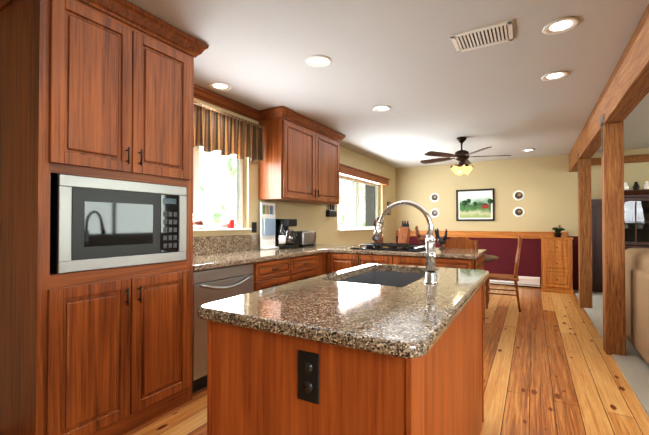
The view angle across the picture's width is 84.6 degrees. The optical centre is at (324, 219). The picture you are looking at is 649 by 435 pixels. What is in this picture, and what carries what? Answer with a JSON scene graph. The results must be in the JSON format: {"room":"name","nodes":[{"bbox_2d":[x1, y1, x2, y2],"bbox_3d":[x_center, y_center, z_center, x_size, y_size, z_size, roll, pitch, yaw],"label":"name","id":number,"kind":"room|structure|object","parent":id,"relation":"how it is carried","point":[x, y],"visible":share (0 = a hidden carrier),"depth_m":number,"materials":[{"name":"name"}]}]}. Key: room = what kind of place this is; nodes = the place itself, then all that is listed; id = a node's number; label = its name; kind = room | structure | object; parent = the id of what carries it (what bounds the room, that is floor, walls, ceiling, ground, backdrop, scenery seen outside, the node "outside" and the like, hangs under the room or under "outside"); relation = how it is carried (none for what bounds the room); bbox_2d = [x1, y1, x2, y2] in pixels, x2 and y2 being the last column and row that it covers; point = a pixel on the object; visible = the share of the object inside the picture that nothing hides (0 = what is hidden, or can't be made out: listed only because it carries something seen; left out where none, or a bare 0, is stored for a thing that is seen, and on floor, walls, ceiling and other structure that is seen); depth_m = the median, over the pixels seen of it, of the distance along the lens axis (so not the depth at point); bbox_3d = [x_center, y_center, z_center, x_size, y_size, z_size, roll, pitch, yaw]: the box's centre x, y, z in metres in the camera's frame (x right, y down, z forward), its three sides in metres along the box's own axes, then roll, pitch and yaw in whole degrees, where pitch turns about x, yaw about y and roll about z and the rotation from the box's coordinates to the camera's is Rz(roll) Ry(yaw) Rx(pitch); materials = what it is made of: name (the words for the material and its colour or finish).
{"room":"kitchen and dining room","nodes":[
{"label":"kitchen and dining room","id":0,"kind":"room"},
{"bbox_2d":[193,98,395,244],"bbox_3d":[-0.789,0.025,4.086,0.150,2.450,9.600,0,-1,30],"label":"wall","id":1,"kind":"structure","parent":0,"point":[311,217],"depth_m":5.19,"materials":[{"name":"beige paint"}]},
{"bbox_2d":[193,146,251,230],"bbox_3d":[-1.153,-0.398,3.406,0.190,1.020,1.150,0,-1,30],"label":"kitchen window","id":2,"kind":"structure","parent":1,"relation":"in","point":[196,201],"depth_m":3.61,"materials":[{"name":"white glass"}]},
{"bbox_2d":[193,211,202,228],"bbox_3d":[-1.176,0.005,3.293,0.112,0.169,0.112,0,-1,30],"label":"canister","id":3,"kind":"object","parent":2,"relation":"on","point":[197,220],"visible":0.81,"depth_m":3.25,"materials":[{"name":"white ceramic"}]},
{"bbox_2d":[227,220,235,227],"bbox_3d":[-0.952,0.050,3.678,0.074,0.089,0.106,0,-1,30],"label":"mug","id":4,"kind":"object","parent":2,"relation":"on","point":[231,223],"visible":1,"depth_m":3.64,"materials":[{"name":"red ceramic"}]},
{"bbox_2d":[194,84,258,120],"bbox_3d":[-1.073,-1.155,3.392,0.070,0.093,1.424,0,-1,30],"label":"crown molding","id":5,"kind":"structure","parent":1,"relation":"attached to","point":[213,98],"depth_m":3.53,"materials":[{"name":"red wood"}]},
{"bbox_2d":[193,101,263,161],"bbox_3d":[-1.037,-0.825,3.407,0.111,0.415,1.280,0,-1,30],"label":"valance","id":6,"kind":"object","parent":1,"relation":"attached to","point":[225,134],"visible":0.69,"depth_m":3.48,"materials":[{"name":"brown fabric"}]},
{"bbox_2d":[252,222,256,232],"bbox_3d":[-0.777,0.091,3.948,0.007,0.115,0.075,0,-1,30],"label":"outlet","id":7,"kind":"object","parent":1,"relation":"attached to","point":[254,227],"visible":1,"depth_m":3.95,"materials":[{"name":"black plastic"}]},
{"bbox_2d":[259,106,318,201],"bbox_3d":[-0.412,-0.704,4.252,0.335,0.973,0.731,0,-1,30],"label":"upper cabinet","id":8,"kind":"object","parent":1,"relation":"attached to","point":[299,163],"depth_m":3.99,"materials":[{"name":"red wood"}]},
{"bbox_2d":[295,126,342,204],"bbox_3d":[-0.106,-0.698,4.778,0.335,0.973,0.731,0,-1,30],"label":"upper cabinet","id":9,"kind":"object","parent":1,"relation":"attached to","point":[329,140],"depth_m":4.73,"materials":[{"name":"red wood"}]},
{"bbox_2d":[326,204,336,216],"bbox_3d":[0.102,-0.140,5.397,0.068,0.212,0.220,0,-1,30],"label":"rack","id":10,"kind":"object","parent":1,"relation":"attached to","point":[331,211],"visible":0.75,"depth_m":5.36,"materials":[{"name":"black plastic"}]},
{"bbox_2d":[338,175,383,230],"bbox_3d":[0.656,-0.261,6.511,0.190,0.920,1.940,0,-1,30],"label":"dining room window","id":11,"kind":"structure","parent":1,"relation":"in","point":[357,215],"depth_m":6.52,"materials":[{"name":"white glass"}]},
{"bbox_2d":[339,163,389,185],"bbox_3d":[0.747,-0.772,6.453,0.128,0.140,2.200,0,-1,30],"label":"wood valance","id":12,"kind":"object","parent":1,"relation":"attached to","point":[351,172],"visible":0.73,"depth_m":6.22,"materials":[{"name":"red wood"}]},
{"bbox_2d":[124,284,648,434],"bbox_3d":[2.637,1.276,2.075,8.080,0.100,9.600,0,-1,30],"label":"floor","id":13,"kind":"structure","parent":0,"point":[550,365],"depth_m":2.71,"materials":[{"name":"brown wood"}]},
{"bbox_2d":[0,0,208,434],"bbox_3d":[-1.375,0.006,2.211,0.715,2.443,1.030,0,-1,30],"label":"pantry","id":14,"kind":"object","parent":13,"relation":"on","point":[104,89],"visible":0.96,"depth_m":1.88,"materials":[{"name":"red wood"}]},
{"bbox_2d":[50,174,186,273],"bbox_3d":[-1.341,0.028,2.194,0.550,0.486,0.745,0,-1,30],"label":"microwave","id":15,"kind":"object","parent":14,"relation":"in","point":[98,223],"visible":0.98,"depth_m":1.96,"materials":[{"name":"silver plastic"}]},
{"bbox_2d":[192,263,252,392],"bbox_3d":[-0.995,0.802,2.867,0.653,0.868,0.618,0,-1,30],"label":"dishwasher","id":16,"kind":"object","parent":13,"relation":"on","point":[215,284],"visible":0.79,"depth_m":2.57,"materials":[{"name":"silver metal"}]},
{"bbox_2d":[253,257,292,291],"bbox_3d":[-0.731,0.805,3.375,0.646,0.872,0.518,0,-1,30],"label":"base cabinet","id":17,"kind":"object","parent":13,"relation":"on","point":[272,273],"depth_m":3.19,"materials":[{"name":"red wood"}]},
{"bbox_2d":[293,254,316,281],"bbox_3d":[-0.474,0.811,3.818,0.646,0.872,0.506,0,-1,30],"label":"base cabinet","id":18,"kind":"object","parent":13,"relation":"on","point":[304,267],"depth_m":3.65,"materials":[{"name":"red wood"}]},
{"bbox_2d":[207,271,483,434],"bbox_3d":[0.278,0.786,1.708,0.722,0.873,1.501,0,-1,30],"label":"kitchen island","id":19,"kind":"object","parent":13,"relation":"on","point":[259,382],"visible":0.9,"depth_m":1.10,"materials":[{"name":"brown wood"}]},
{"bbox_2d":[197,263,489,358],"bbox_3d":[0.278,0.327,1.713,0.800,0.040,1.580,0,-1,30],"label":"island countertop","id":20,"kind":"structure","parent":19,"relation":"on","point":[415,319],"depth_m":1.20,"materials":[{"name":"stone"}]},
{"bbox_2d":[340,271,425,286],"bbox_3d":[0.350,0.497,2.033,0.464,0.288,0.774,0,-1,30],"label":"sink","id":21,"kind":"object","parent":20,"relation":"in","point":[394,279],"visible":0.1,"depth_m":2.38,"materials":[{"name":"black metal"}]},
{"bbox_2d":[372,200,437,283],"bbox_3d":[0.381,0.106,1.764,0.335,0.400,0.118,0,-1,30],"label":"faucet","id":22,"kind":"object","parent":20,"relation":"on","point":[430,276],"visible":1,"depth_m":1.71,"materials":[{"name":"silver metal"}]},
{"bbox_2d":[333,253,400,271],"bbox_3d":[0.562,0.815,4.163,0.878,0.872,0.751,0,-1,30],"label":"base cabinet","id":23,"kind":"object","parent":13,"relation":"on","point":[341,261],"depth_m":3.85,"materials":[{"name":"red wood"}]},
{"bbox_2d":[193,232,349,270],"bbox_3d":[-0.510,0.269,3.749,0.662,0.205,2.636,0,-1,30],"label":"countertop","id":24,"kind":"structure","parent":23,"relation":"on","point":[210,252],"depth_m":3.40,"materials":[{"name":"stone"}]},
{"bbox_2d":[260,202,278,248],"bbox_3d":[-0.610,0.074,4.045,0.100,0.519,0.250,0,-1,30],"label":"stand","id":25,"kind":"object","parent":24,"relation":"on","point":[267,225],"visible":0.98,"depth_m":4.04,"materials":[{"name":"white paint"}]},
{"bbox_2d":[279,221,284,248],"bbox_3d":[-0.479,0.179,4.031,0.076,0.309,0.076,0,-1,30],"label":"wine bottle","id":26,"kind":"object","parent":24,"relation":"on","point":[282,238],"visible":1,"depth_m":4.00,"materials":[{"name":"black glass"}]},
{"bbox_2d":[275,219,297,247],"bbox_3d":[-0.436,0.167,4.237,0.247,0.339,0.180,0,-1,30],"label":"coffee maker","id":27,"kind":"object","parent":24,"relation":"on","point":[290,237],"visible":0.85,"depth_m":4.18,"materials":[{"name":"black plastic"}]},
{"bbox_2d":[294,231,314,246],"bbox_3d":[-0.269,0.244,4.550,0.170,0.191,0.290,0,-1,30],"label":"toaster","id":28,"kind":"object","parent":24,"relation":"on","point":[305,238],"visible":0.83,"depth_m":4.44,"materials":[{"name":"silver metal"}]},
{"bbox_2d":[329,245,486,258],"bbox_3d":[0.924,0.354,3.975,1.532,0.040,0.800,0,-1,30],"label":"countertop","id":29,"kind":"structure","parent":23,"relation":"on","point":[448,252],"depth_m":3.64,"materials":[{"name":"stone"}]},
{"bbox_2d":[374,217,383,242],"bbox_3d":[0.678,0.155,4.468,0.140,0.367,0.116,0,-1,30],"label":"utensil crock","id":30,"kind":"object","parent":29,"relation":"on","point":[380,240],"visible":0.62,"depth_m":4.43,"materials":[{"name":"brown"}]},
{"bbox_2d":[351,243,425,250],"bbox_3d":[0.744,0.308,4.023,0.760,0.050,0.500,0,-1,30],"label":"cooktop","id":31,"kind":"object","parent":29,"relation":"in","point":[392,246],"visible":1,"depth_m":3.90,"materials":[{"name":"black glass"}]},
{"bbox_2d":[398,221,409,243],"bbox_3d":[0.971,0.176,4.354,0.110,0.312,0.184,0,-1,30],"label":"knife block","id":32,"kind":"object","parent":29,"relation":"on","point":[404,234],"visible":0.88,"depth_m":4.32,"materials":[{"name":"brown wood"}]},
{"bbox_2d":[415,226,433,244],"bbox_3d":[1.157,0.200,4.165,0.228,0.270,0.098,0,-1,30],"label":"rooster","id":33,"kind":"object","parent":29,"relation":"on","point":[421,238],"visible":0.67,"depth_m":4.15,"materials":[{"name":"brown ceramic"}]},
{"bbox_2d":[434,228,448,248],"bbox_3d":[1.320,0.219,4.028,0.179,0.230,0.106,0,-1,30],"label":"rooster","id":34,"kind":"object","parent":29,"relation":"on","point":[441,240],"visible":1,"depth_m":4.00,"materials":[{"name":"black ceramic"}]},
{"bbox_2d":[401,256,425,265],"bbox_3d":[1.032,0.812,3.889,0.462,0.872,0.751,0,-1,30],"label":"base cabinet","id":35,"kind":"object","parent":13,"relation":"on","point":[405,260],"depth_m":3.55,"materials":[{"name":"red wood"}]},
{"bbox_2d":[441,237,477,248],"bbox_3d":[1.683,0.734,4.358,0.433,1.042,0.466,0,-1,30],"label":"chair","id":36,"kind":"object","parent":13,"relation":"on","point":[461,243],"visible":0.04,"depth_m":4.17,"materials":[{"name":"brown wood"}]},
{"bbox_2d":[435,255,484,325],"bbox_3d":[1.365,0.809,3.695,0.464,0.872,0.751,0,-1,30],"label":"base cabinet","id":37,"kind":"object","parent":13,"relation":"on","point":[479,263],"depth_m":3.39,"materials":[{"name":"red wood"}]},
{"bbox_2d":[484,254,498,261],"bbox_3d":[1.734,0.878,4.920,1.210,0.752,1.210,0,-1,30],"label":"dining table","id":38,"kind":"object","parent":13,"relation":"on","point":[488,258],"visible":0.08,"depth_m":4.53,"materials":[{"name":"brown wood"}]},
{"bbox_2d":[485,235,521,311],"bbox_3d":[2.560,0.743,5.102,0.466,1.042,0.433,0,-1,27],"label":"chair","id":39,"kind":"object","parent":13,"relation":"on","point":[508,277],"visible":0.94,"depth_m":4.94,"materials":[{"name":"brown wood"}]},
{"bbox_2d":[540,237,573,293],"bbox_3d":[4.120,0.800,6.345,0.480,0.955,0.431,0,-1,30],"label":"cabinet","id":40,"kind":"object","parent":13,"relation":"on","point":[556,264],"visible":1,"depth_m":6.18,"materials":[{"name":"brown wood"}]},
{"bbox_2d":[552,225,564,236],"bbox_3d":[4.154,0.213,6.331,0.204,0.213,0.241,0,-1,30],"label":"potted plant","id":41,"kind":"object","parent":40,"relation":"on","point":[558,231],"visible":1,"depth_m":6.30,"materials":[{"name":"green plant"}]},
{"bbox_2d":[578,158,591,307],"bbox_3d":[3.721,0.201,5.102,0.155,2.123,0.144,0,-1,30],"label":"post","id":42,"kind":"object","parent":13,"relation":"on","point":[584,233],"visible":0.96,"depth_m":5.04,"materials":[{"name":"brown wood"}]},
{"bbox_2d":[573,290,648,416],"bbox_3d":[4.054,1.211,1.250,4.500,0.012,9.300,0,-1,30],"label":"carpet floor","id":43,"kind":"structure","parent":13,"relation":"on","point":[633,365],"depth_m":3.05,"materials":[{"name":"beige carpet"}]},
{"bbox_2d":[624,181,648,249],"bbox_3d":[5.412,0.327,5.558,1.472,1.858,0.500,0,-1,30],"label":"hutch","id":44,"kind":"object","parent":43,"relation":"on","point":[636,208],"visible":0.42,"depth_m":5.73,"materials":[{"name":"brown wood"}]},
{"bbox_2d":[625,248,648,363],"bbox_3d":[3.108,0.754,2.791,1.000,0.938,2.300,0,-1,30],"label":"sofa","id":45,"kind":"object","parent":43,"relation":"on","point":[637,293],"visible":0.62,"depth_m":3.10,"materials":[{"name":"brown fabric"}]},
{"bbox_2d":[601,122,625,355],"bbox_3d":[2.679,0.180,3.313,0.155,2.123,0.144,0,-1,30],"label":"post","id":46,"kind":"object","parent":13,"relation":"on","point":[613,240],"visible":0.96,"depth_m":3.25,"materials":[{"name":"brown wood"}]},
{"bbox_2d":[127,0,648,167],"bbox_3d":[2.637,-1.273,2.105,8.080,0.100,9.600,0,-1,30],"label":"ceiling","id":47,"kind":"structure","parent":0,"point":[419,75],"depth_m":2.86,"materials":[{"name":"grey paint"}]},
{"bbox_2d":[209,82,231,90],"bbox_3d":[-0.947,-1.205,3.244,0.200,0.008,0.200,0,-1,30],"label":"recessed light","id":48,"kind":"object","parent":47,"relation":"in","point":[221,86],"visible":1,"depth_m":3.24,"materials":[{"name":"white glass"}]},
{"bbox_2d":[305,55,330,66],"bbox_3d":[-0.047,-1.211,2.742,0.200,0.008,0.200,0,-1,30],"label":"recessed light","id":49,"kind":"object","parent":47,"relation":"in","point":[318,61],"visible":1,"depth_m":2.74,"materials":[{"name":"white glass"}]},
{"bbox_2d":[372,105,390,111],"bbox_3d":[0.619,-1.197,3.865,0.200,0.008,0.200,0,-1,30],"label":"recessed light","id":50,"kind":"object","parent":47,"relation":"in","point":[380,108],"visible":1,"depth_m":3.86,"materials":[{"name":"white glass"}]},
{"bbox_2d":[420,137,510,175],"bbox_3d":[2.016,-0.913,5.237,1.276,0.538,1.235,0,-1,30],"label":"ceiling fan","id":51,"kind":"object","parent":47,"relation":"hanging from","point":[461,156],"visible":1,"depth_m":5.14,"materials":[{"name":"brown metal"}]},
{"bbox_2d":[450,20,512,52],"bbox_3d":[1.055,-1.214,2.390,0.360,0.012,0.260,0,-1,30],"label":"ceiling vent","id":52,"kind":"object","parent":47,"relation":"in","point":[493,34],"visible":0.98,"depth_m":2.38,"materials":[{"name":"white metal"}]},
{"bbox_2d":[541,71,568,80],"bbox_3d":[1.947,-1.208,3.016,0.200,0.008,0.200,0,-1,30],"label":"recessed light","id":53,"kind":"object","parent":47,"relation":"in","point":[555,75],"visible":1,"depth_m":3.01,"materials":[{"name":"white glass"}]},
{"bbox_2d":[542,17,579,34],"bbox_3d":[1.490,-1.217,2.252,0.200,0.008,0.200,0,-1,30],"label":"recessed light","id":54,"kind":"object","parent":47,"relation":"in","point":[561,25],"visible":1,"depth_m":2.25,"materials":[{"name":"white glass"}]},
{"bbox_2d":[569,4,648,171],"bbox_3d":[2.136,-1.056,2.395,0.144,0.322,9.296,0,-1,30],"label":"header beam","id":55,"kind":"structure","parent":47,"relation":"attached to","point":[625,92],"depth_m":2.73,"materials":[{"name":"brown wood"}]},
{"bbox_2d":[600,114,603,125],"bbox_3d":[2.615,-0.923,3.364,0.003,0.080,0.220,0,-1,30],"label":"strap","id":56,"kind":"object","parent":55,"relation":"attached to","point":[601,120],"depth_m":3.36,"materials":[{"name":"grey metal"}]},
{"bbox_2d":[396,148,648,289],"bbox_3d":[5.080,0.050,6.135,7.930,2.450,0.150,0,-1,30],"label":"wall","id":57,"kind":"structure","parent":0,"point":[547,186],"depth_m":6.90,"materials":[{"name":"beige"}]},
{"bbox_2d":[430,193,438,201],"bbox_3d":[2.354,-0.463,7.629,0.200,0.200,0.017,0,-1,30],"label":"plate","id":58,"kind":"object","parent":57,"relation":"attached to","point":[434,197],"visible":1,"depth_m":7.62,"materials":[{"name":"white ceramic"}]},
{"bbox_2d":[430,209,439,217],"bbox_3d":[2.354,-0.128,7.625,0.200,0.200,0.017,0,-1,30],"label":"plate","id":59,"kind":"object","parent":57,"relation":"attached to","point":[434,213],"visible":1,"depth_m":7.62,"materials":[{"name":"white ceramic"}]},
{"bbox_2d":[456,188,494,220],"bbox_3d":[3.042,-0.282,7.220,0.720,0.640,0.030,0,-1,30],"label":"picture frame","id":60,"kind":"object","parent":57,"relation":"attached to","point":[475,204],"visible":1,"depth_m":7.21,"materials":[{"name":"black"}]},
{"bbox_2d":[396,230,567,238],"bbox_3d":[2.995,0.308,7.239,3.208,0.130,0.033,0,-1,30],"label":"trim","id":61,"kind":"structure","parent":57,"relation":"attached to","point":[502,234],"depth_m":7.04,"materials":[{"name":"brown wood"}]},
{"bbox_2d":[489,276,539,286],"bbox_3d":[3.577,1.171,6.859,0.970,0.175,0.084,0,-1,30],"label":"baseboard heater","id":62,"kind":"object","parent":57,"relation":"attached to","point":[528,281],"visible":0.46,"depth_m":6.72,"materials":[{"name":"white paint"}]},
{"bbox_2d":[513,190,524,200],"bbox_3d":[3.719,-0.452,6.834,0.200,0.200,0.017,0,-1,30],"label":"plate","id":63,"kind":"object","parent":57,"relation":"attached to","point":[518,195],"visible":1,"depth_m":6.83,"materials":[{"name":"white ceramic"}]},
{"bbox_2d":[513,207,524,216],"bbox_3d":[3.719,-0.137,6.830,0.200,0.200,0.017,0,-1,30],"label":"plate","id":64,"kind":"object","parent":57,"relation":"attached to","point":[518,211],"visible":1,"depth_m":6.83,"materials":[{"name":"white ceramic"}]},
{"bbox_2d":[591,199,602,291],"bbox_3d":[4.752,0.460,6.212,0.320,1.608,0.030,0,-1,30],"label":"door","id":65,"kind":"structure","parent":57,"relation":"in","point":[597,277],"depth_m":6.21,"materials":[{"name":"brown wood"}]},
{"bbox_2d":[591,154,648,164],"bbox_3d":[6.427,-1.016,5.246,4.392,0.120,0.049,0,-1,30],"label":"trim","id":66,"kind":"structure","parent":57,"relation":"attached to","point":[630,159],"depth_m":5.97,"materials":[{"name":"brown wood"}]},
{"label":"outside","id":67,"kind":"structure","parent":0,"visible":0},
{"bbox_2d":[199,146,364,226],"bbox_3d":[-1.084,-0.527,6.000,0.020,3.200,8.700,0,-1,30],"label":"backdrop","id":68,"kind":"structure","parent":67,"point":[233,177],"depth_m":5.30,"materials":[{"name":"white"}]}
]}

